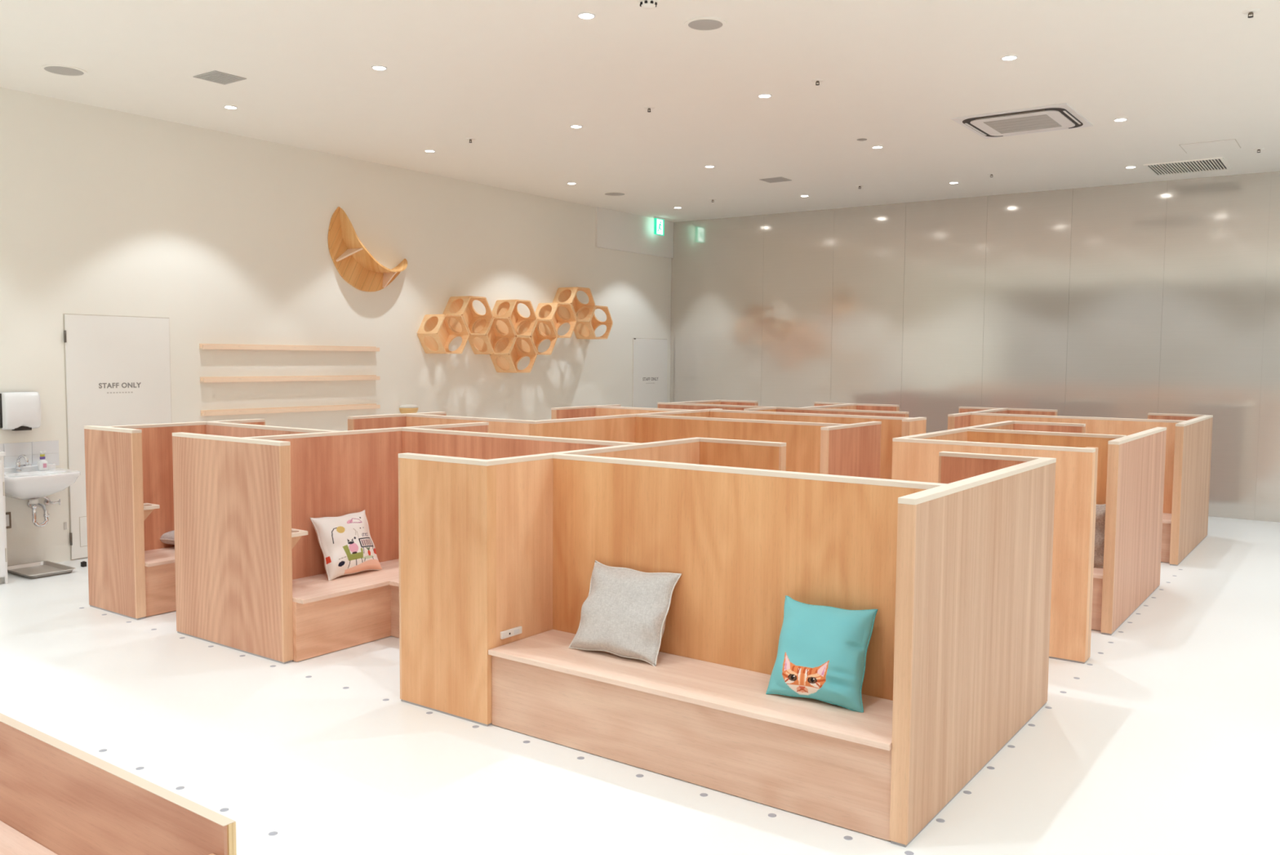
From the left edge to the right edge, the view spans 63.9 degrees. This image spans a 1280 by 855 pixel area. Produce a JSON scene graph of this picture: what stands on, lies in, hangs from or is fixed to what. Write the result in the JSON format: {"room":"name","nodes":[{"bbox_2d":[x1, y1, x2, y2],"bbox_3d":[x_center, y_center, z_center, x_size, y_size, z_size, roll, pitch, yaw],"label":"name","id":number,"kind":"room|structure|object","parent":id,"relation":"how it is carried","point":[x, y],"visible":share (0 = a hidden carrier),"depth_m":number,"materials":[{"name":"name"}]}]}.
{"room":"cat cafe","nodes":[
{"label":"cat cafe","id":0,"kind":"room"},
{"bbox_2d":[0,87,671,565],"bbox_3d":[-4.505,-0.765,8.365,0.150,3.650,17.100,3,5,36],"label":"wall","id":1,"kind":"structure","parent":0,"point":[222,236],"depth_m":9.61,"materials":[{"name":"white paint"}]},
{"bbox_2d":[5,511,11,528],"bbox_3d":[-4.859,0.713,7.847,0.010,0.125,0.090,3,5,36],"label":"outlet plate","id":2,"kind":"object","parent":1,"relation":"attached to","point":[8,518],"visible":0.56,"depth_m":7.87,"materials":[{"name":"white plastic"}]},
{"bbox_2d":[0,391,40,431],"bbox_3d":[-4.746,-0.125,7.858,0.106,0.293,0.258,3,5,36],"label":"dispenser","id":3,"kind":"object","parent":1,"relation":"attached to","point":[19,411],"visible":1,"depth_m":7.81,"materials":[{"name":"white plastic"}]},
{"bbox_2d":[0,440,59,466],"bbox_3d":[-4.791,0.216,7.904,0.008,0.199,0.601,3,5,36],"label":"tiles","id":4,"kind":"structure","parent":1,"relation":"attached to","point":[29,449],"depth_m":7.98,"materials":[{"name":"white tile"}]},
{"bbox_2d":[4,454,80,526],"bbox_3d":[-4.610,0.485,7.799,0.448,0.556,0.565,3,5,36],"label":"washbasin","id":5,"kind":"object","parent":1,"relation":"attached to","point":[22,482],"visible":0.95,"depth_m":7.78,"materials":[{"name":"white ceramic"}]},
{"bbox_2d":[14,454,31,471],"bbox_3d":[-4.695,0.272,7.830,0.136,0.136,0.105,3,5,36],"label":"tap","id":6,"kind":"object","parent":5,"relation":"on","point":[27,467],"depth_m":7.83,"materials":[{"name":"silver metal"}]},
{"bbox_2d":[4,467,80,499],"bbox_3d":[-4.610,0.446,7.797,0.448,0.205,0.565,3,5,36],"label":"basin","id":7,"kind":"object","parent":5,"relation":"in","point":[21,483],"depth_m":7.72,"materials":[{"name":"white ceramic"}]},
{"bbox_2d":[37,450,48,470],"bbox_3d":[-4.635,0.256,7.960,0.074,0.149,0.072,3,5,36],"label":"soap bottle","id":8,"kind":"object","parent":5,"relation":"on","point":[42,464],"visible":1,"depth_m":7.94,"materials":[{"name":"white plastic"}]},
{"bbox_2d":[63,521,66,529],"bbox_3d":[-4.603,0.788,8.218,0.002,0.060,0.020,3,5,36],"label":"sticker","id":9,"kind":"object","parent":1,"relation":"attached to","point":[64,522],"visible":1,"depth_m":8.22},
{"bbox_2d":[62,313,171,559],"bbox_3d":[-4.316,0.062,8.545,0.024,1.978,0.886,3,5,36],"label":"door","id":10,"kind":"structure","parent":1,"relation":"in","point":[117,368],"depth_m":8.42,"materials":[{"name":"paint"}]},
{"bbox_2d":[80,516,87,546],"bbox_3d":[-4.442,0.838,8.424,0.004,0.237,0.302,3,5,36],"label":"vent","id":11,"kind":"object","parent":10,"relation":"attached to","point":[83,528],"depth_m":8.32,"materials":[{"name":"paint"}]},
{"bbox_2d":[199,343,379,351],"bbox_3d":[-3.301,-0.766,9.861,0.066,0.050,1.974,3,5,36],"label":"ledge","id":12,"kind":"object","parent":1,"relation":"attached to","point":[202,346],"visible":1,"depth_m":9.73,"materials":[{"name":"brown wood"}]},
{"bbox_2d":[200,374,379,382],"bbox_3d":[-3.304,-0.472,9.881,0.066,0.050,1.974,3,5,36],"label":"ledge","id":13,"kind":"object","parent":1,"relation":"attached to","point":[353,377],"visible":1,"depth_m":9.77,"materials":[{"name":"brown wood"}]},
{"bbox_2d":[200,403,380,416],"bbox_3d":[-3.306,-0.176,9.901,0.066,0.050,1.974,3,5,36],"label":"ledge","id":14,"kind":"object","parent":1,"relation":"attached to","point":[368,406],"visible":1,"depth_m":9.78,"materials":[{"name":"brown wood"}]},
{"bbox_2d":[328,206,407,291],"bbox_3d":[-2.678,-1.800,10.454,0.296,0.819,0.986,3,5,36],"label":"shelf","id":15,"kind":"object","parent":1,"relation":"attached to","point":[352,260],"visible":1,"depth_m":10.29,"materials":[{"name":"brown wood"}]},
{"bbox_2d":[399,404,417,413],"bbox_3d":[-2.463,-0.190,11.039,0.115,0.108,0.230,3,5,36],"label":"bowl","id":16,"kind":"object","parent":1,"relation":"attached to","point":[409,408],"visible":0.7,"depth_m":10.98,"materials":[{"name":"brown wood"}]},
{"bbox_2d":[417,314,469,353],"bbox_3d":[-2.151,-1.022,11.237,0.314,0.425,0.491,3,5,36],"label":"box","id":17,"kind":"object","parent":1,"relation":"attached to","point":[435,334],"visible":1,"depth_m":11.27,"materials":[{"name":"brown wood"}]},
{"bbox_2d":[442,295,493,335],"bbox_3d":[-1.932,-1.253,11.527,0.314,0.425,0.491,3,5,36],"label":"box","id":18,"kind":"object","parent":1,"relation":"attached to","point":[462,305],"visible":0.91,"depth_m":11.58,"materials":[{"name":"brown wood"}]},
{"bbox_2d":[467,316,515,354],"bbox_3d":[-1.715,-1.059,11.845,0.314,0.425,0.491,3,5,36],"label":"box","id":19,"kind":"object","parent":1,"relation":"attached to","point":[480,344],"visible":0.94,"depth_m":11.89,"materials":[{"name":"brown wood"}]},
{"bbox_2d":[489,336,537,372],"bbox_3d":[-1.499,-0.865,12.163,0.314,0.425,0.491,3,5,36],"label":"box","id":20,"kind":"object","parent":1,"relation":"attached to","point":[508,362],"visible":0.92,"depth_m":12.21,"materials":[{"name":"brown wood"}]},
{"bbox_2d":[492,299,537,336],"bbox_3d":[-1.495,-1.290,12.135,0.314,0.425,0.491,3,5,36],"label":"box","id":21,"kind":"object","parent":1,"relation":"attached to","point":[502,308],"visible":0.91,"depth_m":12.19,"materials":[{"name":"brown wood"}]},
{"bbox_2d":[517,319,557,355],"bbox_3d":[-1.279,-1.096,12.453,0.314,0.425,0.491,3,5,36],"label":"box","id":22,"kind":"object","parent":1,"relation":"attached to","point":[536,336],"visible":0.77,"depth_m":12.53,"materials":[{"name":"brown wood"}]},
{"bbox_2d":[534,302,577,337],"bbox_3d":[-1.059,-1.328,12.742,0.314,0.425,0.491,3,5,36],"label":"box","id":23,"kind":"object","parent":1,"relation":"attached to","point":[544,310],"visible":0.87,"depth_m":12.79,"materials":[{"name":"brown wood"}]},
{"bbox_2d":[552,286,595,321],"bbox_3d":[-0.839,-1.559,13.032,0.314,0.425,0.491,3,5,36],"label":"box","id":24,"kind":"object","parent":1,"relation":"attached to","point":[563,295],"visible":0.89,"depth_m":13.08,"materials":[{"name":"brown wood"}]},
{"bbox_2d":[573,305,613,338],"bbox_3d":[-0.623,-1.365,13.350,0.314,0.425,0.491,3,5,36],"label":"box","id":25,"kind":"object","parent":1,"relation":"attached to","point":[583,330],"visible":0.89,"depth_m":13.40,"materials":[{"name":"brown wood"}]},
{"bbox_2d":[595,206,673,257],"bbox_3d":[-0.051,-2.695,14.287,0.035,0.520,1.810,3,5,36],"label":"wall panel","id":26,"kind":"object","parent":1,"relation":"attached to","point":[614,229],"depth_m":14.15,"materials":[{"name":"paint"}]},
{"bbox_2d":[631,337,667,408],"bbox_3d":[0.149,-0.304,14.764,0.024,1.948,0.856,3,5,36],"label":"door","id":27,"kind":"structure","parent":1,"relation":"in","point":[649,354],"depth_m":14.71,"materials":[{"name":"paint"}]},
{"bbox_2d":[0,0,1279,222],"bbox_3d":[0.887,-2.343,4.397,13.380,0.120,17.100,3,5,36],"label":"ceiling","id":28,"kind":"structure","parent":0,"point":[513,77],"depth_m":7.47,"materials":[{"name":"paint"}]},
{"bbox_2d":[40,64,88,76],"bbox_3d":[-4.052,-2.508,7.218,0.294,0.010,0.294,3,5,36],"label":"ceiling speaker","id":29,"kind":"object","parent":28,"relation":"attached to","point":[58,69],"visible":1,"depth_m":7.20,"materials":[{"name":"paint"}]},
{"bbox_2d":[44,66,84,75],"bbox_3d":[-4.052,-2.506,7.218,0.246,0.006,0.246,3,5,36],"label":"grille","id":30,"kind":"object","parent":29,"relation":"attached to","point":[58,70],"depth_m":7.21,"materials":[{"name":"grey metal"}]},
{"bbox_2d":[192,70,246,84],"bbox_3d":[-3.018,-2.510,7.369,0.275,0.009,0.250,3,5,36],"label":"ceiling vent","id":31,"kind":"object","parent":28,"relation":"in","point":[215,76],"visible":1,"depth_m":7.35,"materials":[{"name":"beige metal"}]},
{"bbox_2d":[223,105,237,109],"bbox_3d":[-3.290,-2.573,8.245,0.104,0.006,0.104,3,5,36],"label":"recessed light","id":32,"kind":"object","parent":28,"relation":"in","point":[231,107],"visible":1,"depth_m":8.24,"materials":[{"name":"white glass"}]},
{"bbox_2d":[371,65,386,70],"bbox_3d":[-1.800,-2.482,7.082,0.104,0.006,0.104,3,5,36],"label":"recessed light","id":33,"kind":"object","parent":28,"relation":"in","point":[374,67],"visible":1,"depth_m":7.07,"materials":[{"name":"white glass"}]},
{"bbox_2d":[424,149,435,151],"bbox_3d":[-2.034,-2.675,9.925,0.104,0.006,0.104,3,5,36],"label":"recessed light","id":34,"kind":"object","parent":28,"relation":"in","point":[425,150],"visible":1,"depth_m":9.91,"materials":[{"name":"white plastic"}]},
{"bbox_2d":[465,137,475,142],"bbox_3d":[-1.548,-2.620,9.370,0.090,0.034,0.090,3,5,36],"label":"sprinkler","id":35,"kind":"object","parent":28,"relation":"attached to","point":[468,138],"visible":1,"depth_m":9.36,"materials":[{"name":"paint"}]},
{"bbox_2d":[570,124,582,128],"bbox_3d":[-0.548,-2.589,8.826,0.104,0.006,0.104,3,5,36],"label":"recessed light","id":36,"kind":"object","parent":28,"relation":"in","point":[571,126],"visible":1,"depth_m":8.81,"materials":[{"name":"white plastic"}]},
{"bbox_2d":[577,12,595,18],"bbox_3d":[-0.312,-2.395,5.969,0.104,0.006,0.104,3,5,36],"label":"recessed light","id":37,"kind":"object","parent":28,"relation":"in","point":[582,15],"visible":1,"depth_m":5.96,"materials":[{"name":"white glass"}]},
{"bbox_2d":[602,191,626,195],"bbox_3d":[-0.306,-2.828,12.434,0.294,0.010,0.294,3,5,36],"label":"ceiling speaker","id":38,"kind":"object","parent":28,"relation":"attached to","point":[608,193],"visible":1,"depth_m":12.40,"materials":[{"name":"paint"}]},
{"bbox_2d":[604,192,624,195],"bbox_3d":[-0.306,-2.826,12.434,0.246,0.006,0.246,3,5,36],"label":"grille","id":39,"kind":"object","parent":38,"relation":"attached to","point":[606,193],"depth_m":12.42,"materials":[{"name":"grey metal"}]},
{"bbox_2d":[637,0,659,8],"bbox_3d":[0.047,-2.347,5.665,0.124,0.056,0.124,3,5,36],"label":"smoke detector","id":40,"kind":"object","parent":28,"relation":"attached to","point":[646,4],"visible":1,"depth_m":5.64,"materials":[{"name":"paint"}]},
{"bbox_2d":[643,106,654,111],"bbox_3d":[0.073,-2.525,8.150,0.090,0.034,0.090,3,5,36],"label":"sprinkler","id":41,"kind":"object","parent":28,"relation":"attached to","point":[648,108],"visible":1,"depth_m":8.14,"materials":[{"name":"paint"}]},
{"bbox_2d":[653,216,665,235],"bbox_3d":[0.271,-2.844,14.497,0.040,0.245,0.240,3,5,36],"label":"exit sign","id":42,"kind":"object","parent":28,"relation":"hanging from","point":[659,222],"visible":1,"depth_m":14.47,"materials":[{"name":"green plastic"}]},
{"bbox_2d":[684,17,726,31],"bbox_3d":[0.389,-2.397,6.106,0.254,0.010,0.254,3,5,36],"label":"ceiling speaker","id":43,"kind":"object","parent":28,"relation":"attached to","point":[698,24],"visible":1,"depth_m":6.09,"materials":[{"name":"paint"}]},
{"bbox_2d":[688,18,722,30],"bbox_3d":[0.389,-2.395,6.107,0.206,0.006,0.206,3,5,36],"label":"grille","id":44,"kind":"object","parent":43,"relation":"attached to","point":[693,24],"depth_m":6.10,"materials":[{"name":"grey metal"}]},
{"bbox_2d":[704,164,714,167],"bbox_3d":[0.720,-2.699,10.609,0.104,0.006,0.104,3,5,36],"label":"recessed light","id":45,"kind":"object","parent":28,"relation":"in","point":[707,166],"visible":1,"depth_m":10.59,"materials":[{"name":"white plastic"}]},
{"bbox_2d":[757,93,771,97],"bbox_3d":[0.942,-2.505,7.749,0.104,0.006,0.104,3,5,36],"label":"recessed light","id":46,"kind":"object","parent":28,"relation":"in","point":[761,95],"visible":1,"depth_m":7.75,"materials":[{"name":"white glass"}]},
{"bbox_2d":[759,177,791,182],"bbox_3d":[1.503,-2.742,11.369,0.275,0.009,0.250,3,5,36],"label":"ceiling vent","id":47,"kind":"object","parent":28,"relation":"in","point":[773,180],"visible":1,"depth_m":11.35,"materials":[{"name":"beige metal"}]},
{"bbox_2d":[811,78,823,84],"bbox_3d":[1.265,-2.458,7.310,0.090,0.034,0.090,3,5,36],"label":"sprinkler","id":48,"kind":"object","parent":28,"relation":"attached to","point":[816,80],"visible":1,"depth_m":7.30,"materials":[{"name":"paint"}]},
{"bbox_2d":[857,137,866,141],"bbox_3d":[2.003,-2.596,9.262,0.090,0.008,0.090,3,5,36],"label":"ceiling sensor","id":49,"kind":"object","parent":28,"relation":"attached to","point":[860,139],"visible":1,"depth_m":9.24,"materials":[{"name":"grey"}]},
{"bbox_2d":[871,145,883,148],"bbox_3d":[2.217,-2.617,9.576,0.104,0.006,0.104,3,5,36],"label":"recessed light","id":50,"kind":"object","parent":28,"relation":"in","point":[875,146],"visible":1,"depth_m":9.58,"materials":[{"name":"white plastic"}]},
{"bbox_2d":[1000,54,1017,60],"bbox_3d":[2.422,-2.424,6.728,0.104,0.006,0.104,3,5,36],"label":"recessed light","id":51,"kind":"object","parent":28,"relation":"in","point":[1010,57],"visible":1,"depth_m":6.72,"materials":[{"name":"white glass"}]},
{"bbox_2d":[951,102,1093,138],"bbox_3d":[3.180,-2.527,8.520,0.900,0.027,0.900,3,5,36],"label":"air conditioner","id":52,"kind":"object","parent":28,"relation":"attached to","point":[1057,117],"visible":1,"depth_m":8.42,"materials":[{"name":"white plastic"}]},
{"bbox_2d":[983,114,1062,133],"bbox_3d":[3.179,-2.517,8.521,0.500,0.006,0.500,3,5,36],"label":"grille","id":53,"kind":"object","parent":52,"relation":"attached to","point":[1036,122],"depth_m":8.49,"materials":[{"name":"grey"}]},
{"bbox_2d":[1113,117,1127,121],"bbox_3d":[3.942,-2.525,8.416,0.104,0.006,0.104,3,5,36],"label":"recessed light","id":54,"kind":"object","parent":28,"relation":"in","point":[1120,119],"visible":1,"depth_m":8.41,"materials":[{"name":"white plastic"}]},
{"bbox_2d":[1124,165,1136,168],"bbox_3d":[5.002,-2.653,10.458,0.104,0.006,0.104,3,5,36],"label":"recessed light","id":55,"kind":"object","parent":28,"relation":"in","point":[1128,166],"visible":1,"depth_m":10.44,"materials":[{"name":"white plastic"}]},
{"bbox_2d":[1143,156,1231,175],"bbox_3d":[5.550,-2.642,10.398,0.700,0.012,0.690,3,5,36],"label":"ceiling vent","id":56,"kind":"object","parent":28,"relation":"in","point":[1212,163],"visible":1,"depth_m":10.38,"materials":[{"name":"metal"}]},
{"bbox_2d":[1178,138,1240,153],"bbox_3d":[5.240,-2.583,9.428,0.450,0.004,0.460,3,5,36],"label":"access panel","id":57,"kind":"object","parent":28,"relation":"attached to","point":[1233,143],"visible":1,"depth_m":9.40,"materials":[{"name":"paint"}]},
{"bbox_2d":[1241,8,1260,17],"bbox_3d":[3.456,-2.339,5.806,0.090,0.034,0.090,3,5,36],"label":"sprinkler","id":58,"kind":"object","parent":28,"relation":"attached to","point":[1250,11],"visible":1,"depth_m":5.80,"materials":[{"name":"paint"}]},
{"bbox_2d":[1253,147,1264,152],"bbox_3d":[5.744,-2.570,9.523,0.090,0.034,0.090,3,5,36],"label":"sprinkler","id":59,"kind":"object","parent":28,"relation":"attached to","point":[1255,148],"visible":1,"depth_m":9.51,"materials":[{"name":"paint"}]},
{"bbox_2d":[0,515,1279,854],"bbox_3d":[0.856,1.419,4.649,13.380,0.120,17.100,3,5,36],"label":"floor","id":60,"kind":"structure","parent":0,"point":[1168,743],"depth_m":4.32,"materials":[{"name":"tile"}]},
{"bbox_2d":[0,451,8,583],"bbox_3d":[-4.985,0.658,7.224,0.524,0.955,0.767,3,5,36],"label":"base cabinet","id":61,"kind":"object","parent":60,"relation":"on","point":[3,554],"visible":1,"depth_m":7.36,"materials":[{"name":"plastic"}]},
{"bbox_2d":[0,451,5,456],"bbox_3d":[-4.981,0.197,7.193,0.524,0.030,0.767,3,5,36],"label":"countertop","id":62,"kind":"structure","parent":61,"relation":"on","point":[2,453],"depth_m":7.34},
{"bbox_2d":[7,560,75,578],"bbox_3d":[-4.584,1.084,7.814,0.500,0.032,0.340,3,5,36],"label":"drip tray","id":63,"kind":"object","parent":60,"relation":"on","point":[38,569],"visible":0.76,"depth_m":7.87,"materials":[{"name":"metal"}]},
{"bbox_2d":[80,560,86,566],"bbox_3d":[-4.352,1.068,8.026,0.030,0.041,0.035,3,5,36],"label":"door stop","id":64,"kind":"object","parent":60,"relation":"on","point":[83,563],"visible":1,"depth_m":8.02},
{"bbox_2d":[0,712,236,854],"bbox_3d":[-2.209,1.124,2.911,2.930,0.642,0.478,3,5,36],"label":"partition","id":65,"kind":"object","parent":60,"relation":"on","point":[57,797],"visible":1,"depth_m":2.58,"materials":[{"name":"brown wood"}]},
{"bbox_2d":[135,766,144,769],"bbox_3d":[-2.009,1.370,4.123,0.031,0.002,0.031,3,5,36],"label":"disc","id":66,"kind":"object","parent":60,"relation":"on","point":[139,767],"visible":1,"depth_m":4.12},
{"bbox_2d":[175,786,184,789],"bbox_3d":[-1.765,1.384,3.938,0.031,0.002,0.031,3,5,36],"label":"disc","id":67,"kind":"object","parent":60,"relation":"on","point":[179,787],"visible":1,"depth_m":3.94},
{"bbox_2d":[84,418,337,619],"bbox_3d":[-2.599,0.592,6.732,1.671,1.193,1.207,3,5,36],"label":"booth","id":68,"kind":"object","parent":60,"relation":"on","point":[130,494],"visible":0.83,"depth_m":6.60,"materials":[{"name":"brown wood"}]},
{"bbox_2d":[143,502,159,510],"bbox_3d":[-3.148,0.503,6.524,0.160,0.020,0.115,3,5,36],"label":"shelf","id":69,"kind":"object","parent":68,"relation":"attached to","point":[147,506],"depth_m":6.50,"materials":[{"name":"beige wood"}]},
{"bbox_2d":[160,529,174,544],"bbox_3d":[-3.016,0.748,7.049,0.437,0.123,0.414,2,4,24],"label":"cushion","id":70,"kind":"object","parent":68,"relation":"on","point":[168,537],"visible":0.11,"depth_m":6.93,"materials":[{"name":"grey fabric"}]},
{"bbox_2d":[219,808,228,811],"bbox_3d":[-1.520,1.399,3.752,0.031,0.002,0.031,3,5,36],"label":"disc","id":71,"kind":"object","parent":60,"relation":"on","point":[222,809],"visible":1,"depth_m":3.75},
{"bbox_2d":[268,831,277,835],"bbox_3d":[-1.276,1.413,3.570,0.031,0.002,0.031,3,5,36],"label":"disc","id":72,"kind":"object","parent":60,"relation":"on","point":[273,833],"visible":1,"depth_m":3.57,"materials":[{"name":"grey metal"}]},
{"bbox_2d":[172,422,639,663],"bbox_3d":[-1.168,0.638,6.169,2.526,1.200,1.977,3,5,36],"label":"booth","id":73,"kind":"object","parent":60,"relation":"on","point":[251,577],"visible":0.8,"depth_m":5.92,"materials":[{"name":"brown wood"}]},
{"bbox_2d":[291,528,307,537],"bbox_3d":[-1.917,0.578,5.631,0.160,0.020,0.115,3,5,36],"label":"shelf","id":74,"kind":"object","parent":73,"relation":"attached to","point":[295,532],"depth_m":5.60,"materials":[{"name":"beige wood"}]},
{"bbox_2d":[310,509,382,580],"bbox_3d":[-1.763,0.705,6.181,0.210,0.364,0.422,4,5,40],"label":"cushion","id":75,"kind":"object","parent":73,"relation":"on","point":[346,544],"visible":1,"depth_m":6.11,"materials":[{"name":"fabric"}]},
{"bbox_2d":[347,411,528,435],"bbox_3d":[-1.430,0.514,8.053,1.410,1.190,0.992,3,5,36],"label":"booth","id":76,"kind":"object","parent":60,"relation":"on","point":[508,426],"visible":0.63,"depth_m":8.11,"materials":[{"name":"brown wood"}]},
{"bbox_2d":[551,404,688,419],"bbox_3d":[0.027,0.397,10.125,1.460,1.170,1.062,3,5,36],"label":"booth","id":77,"kind":"object","parent":60,"relation":"on","point":[614,409],"visible":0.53,"depth_m":10.31,"materials":[{"name":"brown wood"}]},
{"bbox_2d":[635,773,643,777],"bbox_3d":[-0.001,1.389,4.090,0.031,0.002,0.031,3,5,36],"label":"disc","id":78,"kind":"object","parent":60,"relation":"on","point":[637,775],"visible":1,"depth_m":4.08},
{"bbox_2d":[699,792,707,796],"bbox_3d":[0.244,1.402,3.916,0.031,0.002,0.031,3,5,36],"label":"disc","id":79,"kind":"object","parent":60,"relation":"on","point":[703,794],"visible":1,"depth_m":3.91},
{"bbox_2d":[398,436,1056,847],"bbox_3d":[0.419,0.734,4.940,2.532,1.200,1.872,3,5,36],"label":"booth","id":80,"kind":"object","parent":60,"relation":"on","point":[497,557],"visible":0.96,"depth_m":4.31,"materials":[{"name":"orange wood"}]},
{"bbox_2d":[500,626,521,639],"bbox_3d":[-0.591,0.942,4.710,0.016,0.034,0.134,3,5,36],"label":"power outlet","id":81,"kind":"object","parent":80,"relation":"attached to","point":[506,632],"depth_m":4.71,"materials":[{"name":"white plastic"}]},
{"bbox_2d":[568,560,681,666],"bbox_3d":[-0.072,0.819,4.563,0.474,0.378,0.237,3,5,35],"label":"cushion","id":82,"kind":"object","parent":80,"relation":"on","point":[624,611],"visible":1,"depth_m":4.50,"materials":[{"name":"grey fabric"}]},
{"bbox_2d":[765,595,878,712],"bbox_3d":[0.707,0.874,3.979,0.395,0.364,0.228,3,4,30],"label":"cushion","id":83,"kind":"object","parent":80,"relation":"on","point":[822,650],"visible":1,"depth_m":3.93,"materials":[{"name":"fabric"}]},
{"bbox_2d":[528,408,926,479],"bbox_3d":[0.792,0.525,8.166,2.072,1.190,2.682,3,5,36],"label":"booth","id":84,"kind":"object","parent":60,"relation":"on","point":[835,444],"visible":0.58,"depth_m":8.05,"materials":[{"name":"orange wood"}]},
{"bbox_2d":[768,813,776,817],"bbox_3d":[0.483,1.416,3.745,0.031,0.002,0.031,3,5,36],"label":"disc","id":85,"kind":"object","parent":60,"relation":"on","point":[771,815],"visible":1,"depth_m":3.74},
{"bbox_2d":[657,400,908,417],"bbox_3d":[1.633,0.346,11.076,2.902,1.170,2.042,3,5,36],"label":"booth","id":86,"kind":"object","parent":60,"relation":"on","point":[839,408],"visible":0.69,"depth_m":11.12,"materials":[{"name":"brown wood"}]},
{"bbox_2d":[844,835,853,839],"bbox_3d":[0.725,1.429,3.572,0.031,0.002,0.031,3,5,36],"label":"disc","id":87,"kind":"object","parent":60,"relation":"on","point":[847,837],"visible":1,"depth_m":3.57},
{"bbox_2d":[904,850,914,854],"bbox_3d":[0.909,1.438,3.466,0.031,0.002,0.031,3,5,36],"label":"disc","id":88,"kind":"object","parent":60,"relation":"on","point":[907,852],"visible":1,"depth_m":3.47,"materials":[{"name":"grey metal"}]},
{"bbox_2d":[936,817,945,822],"bbox_3d":[1.088,1.423,3.714,0.031,0.002,0.031,3,5,36],"label":"disc","id":89,"kind":"object","parent":60,"relation":"on","point":[939,820],"visible":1,"depth_m":3.71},
{"bbox_2d":[963,790,971,794],"bbox_3d":[1.263,1.408,3.958,0.031,0.002,0.031,3,5,36],"label":"disc","id":90,"kind":"object","parent":60,"relation":"on","point":[967,792],"visible":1,"depth_m":3.96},
{"bbox_2d":[891,420,1166,663],"bbox_3d":[2.707,0.624,6.938,1.140,1.190,2.452,3,5,36],"label":"booth","id":91,"kind":"object","parent":60,"relation":"on","point":[1126,473],"visible":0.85,"depth_m":6.24,"materials":[{"name":"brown wood"}]},
{"bbox_2d":[1093,503,1106,567],"bbox_3d":[2.828,0.681,6.698,0.455,0.409,0.217,3,5,37],"label":"cushion","id":92,"kind":"object","parent":91,"relation":"on","point":[1100,508],"visible":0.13,"depth_m":6.57,"materials":[{"name":"beige fabric"}]},
{"bbox_2d":[947,406,1213,565],"bbox_3d":[3.962,0.453,9.823,2.432,1.165,1.852,3,5,36],"label":"booth","id":93,"kind":"object","parent":60,"relation":"on","point":[1188,436],"visible":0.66,"depth_m":9.05,"materials":[{"name":"brown wood"}]},
{"bbox_2d":[670,170,1279,522],"bbox_3d":[5.809,-0.883,11.399,13.080,3.650,0.150,3,5,36],"label":"wall","id":94,"kind":"structure","parent":0,"point":[1135,300],"depth_m":12.22,"materials":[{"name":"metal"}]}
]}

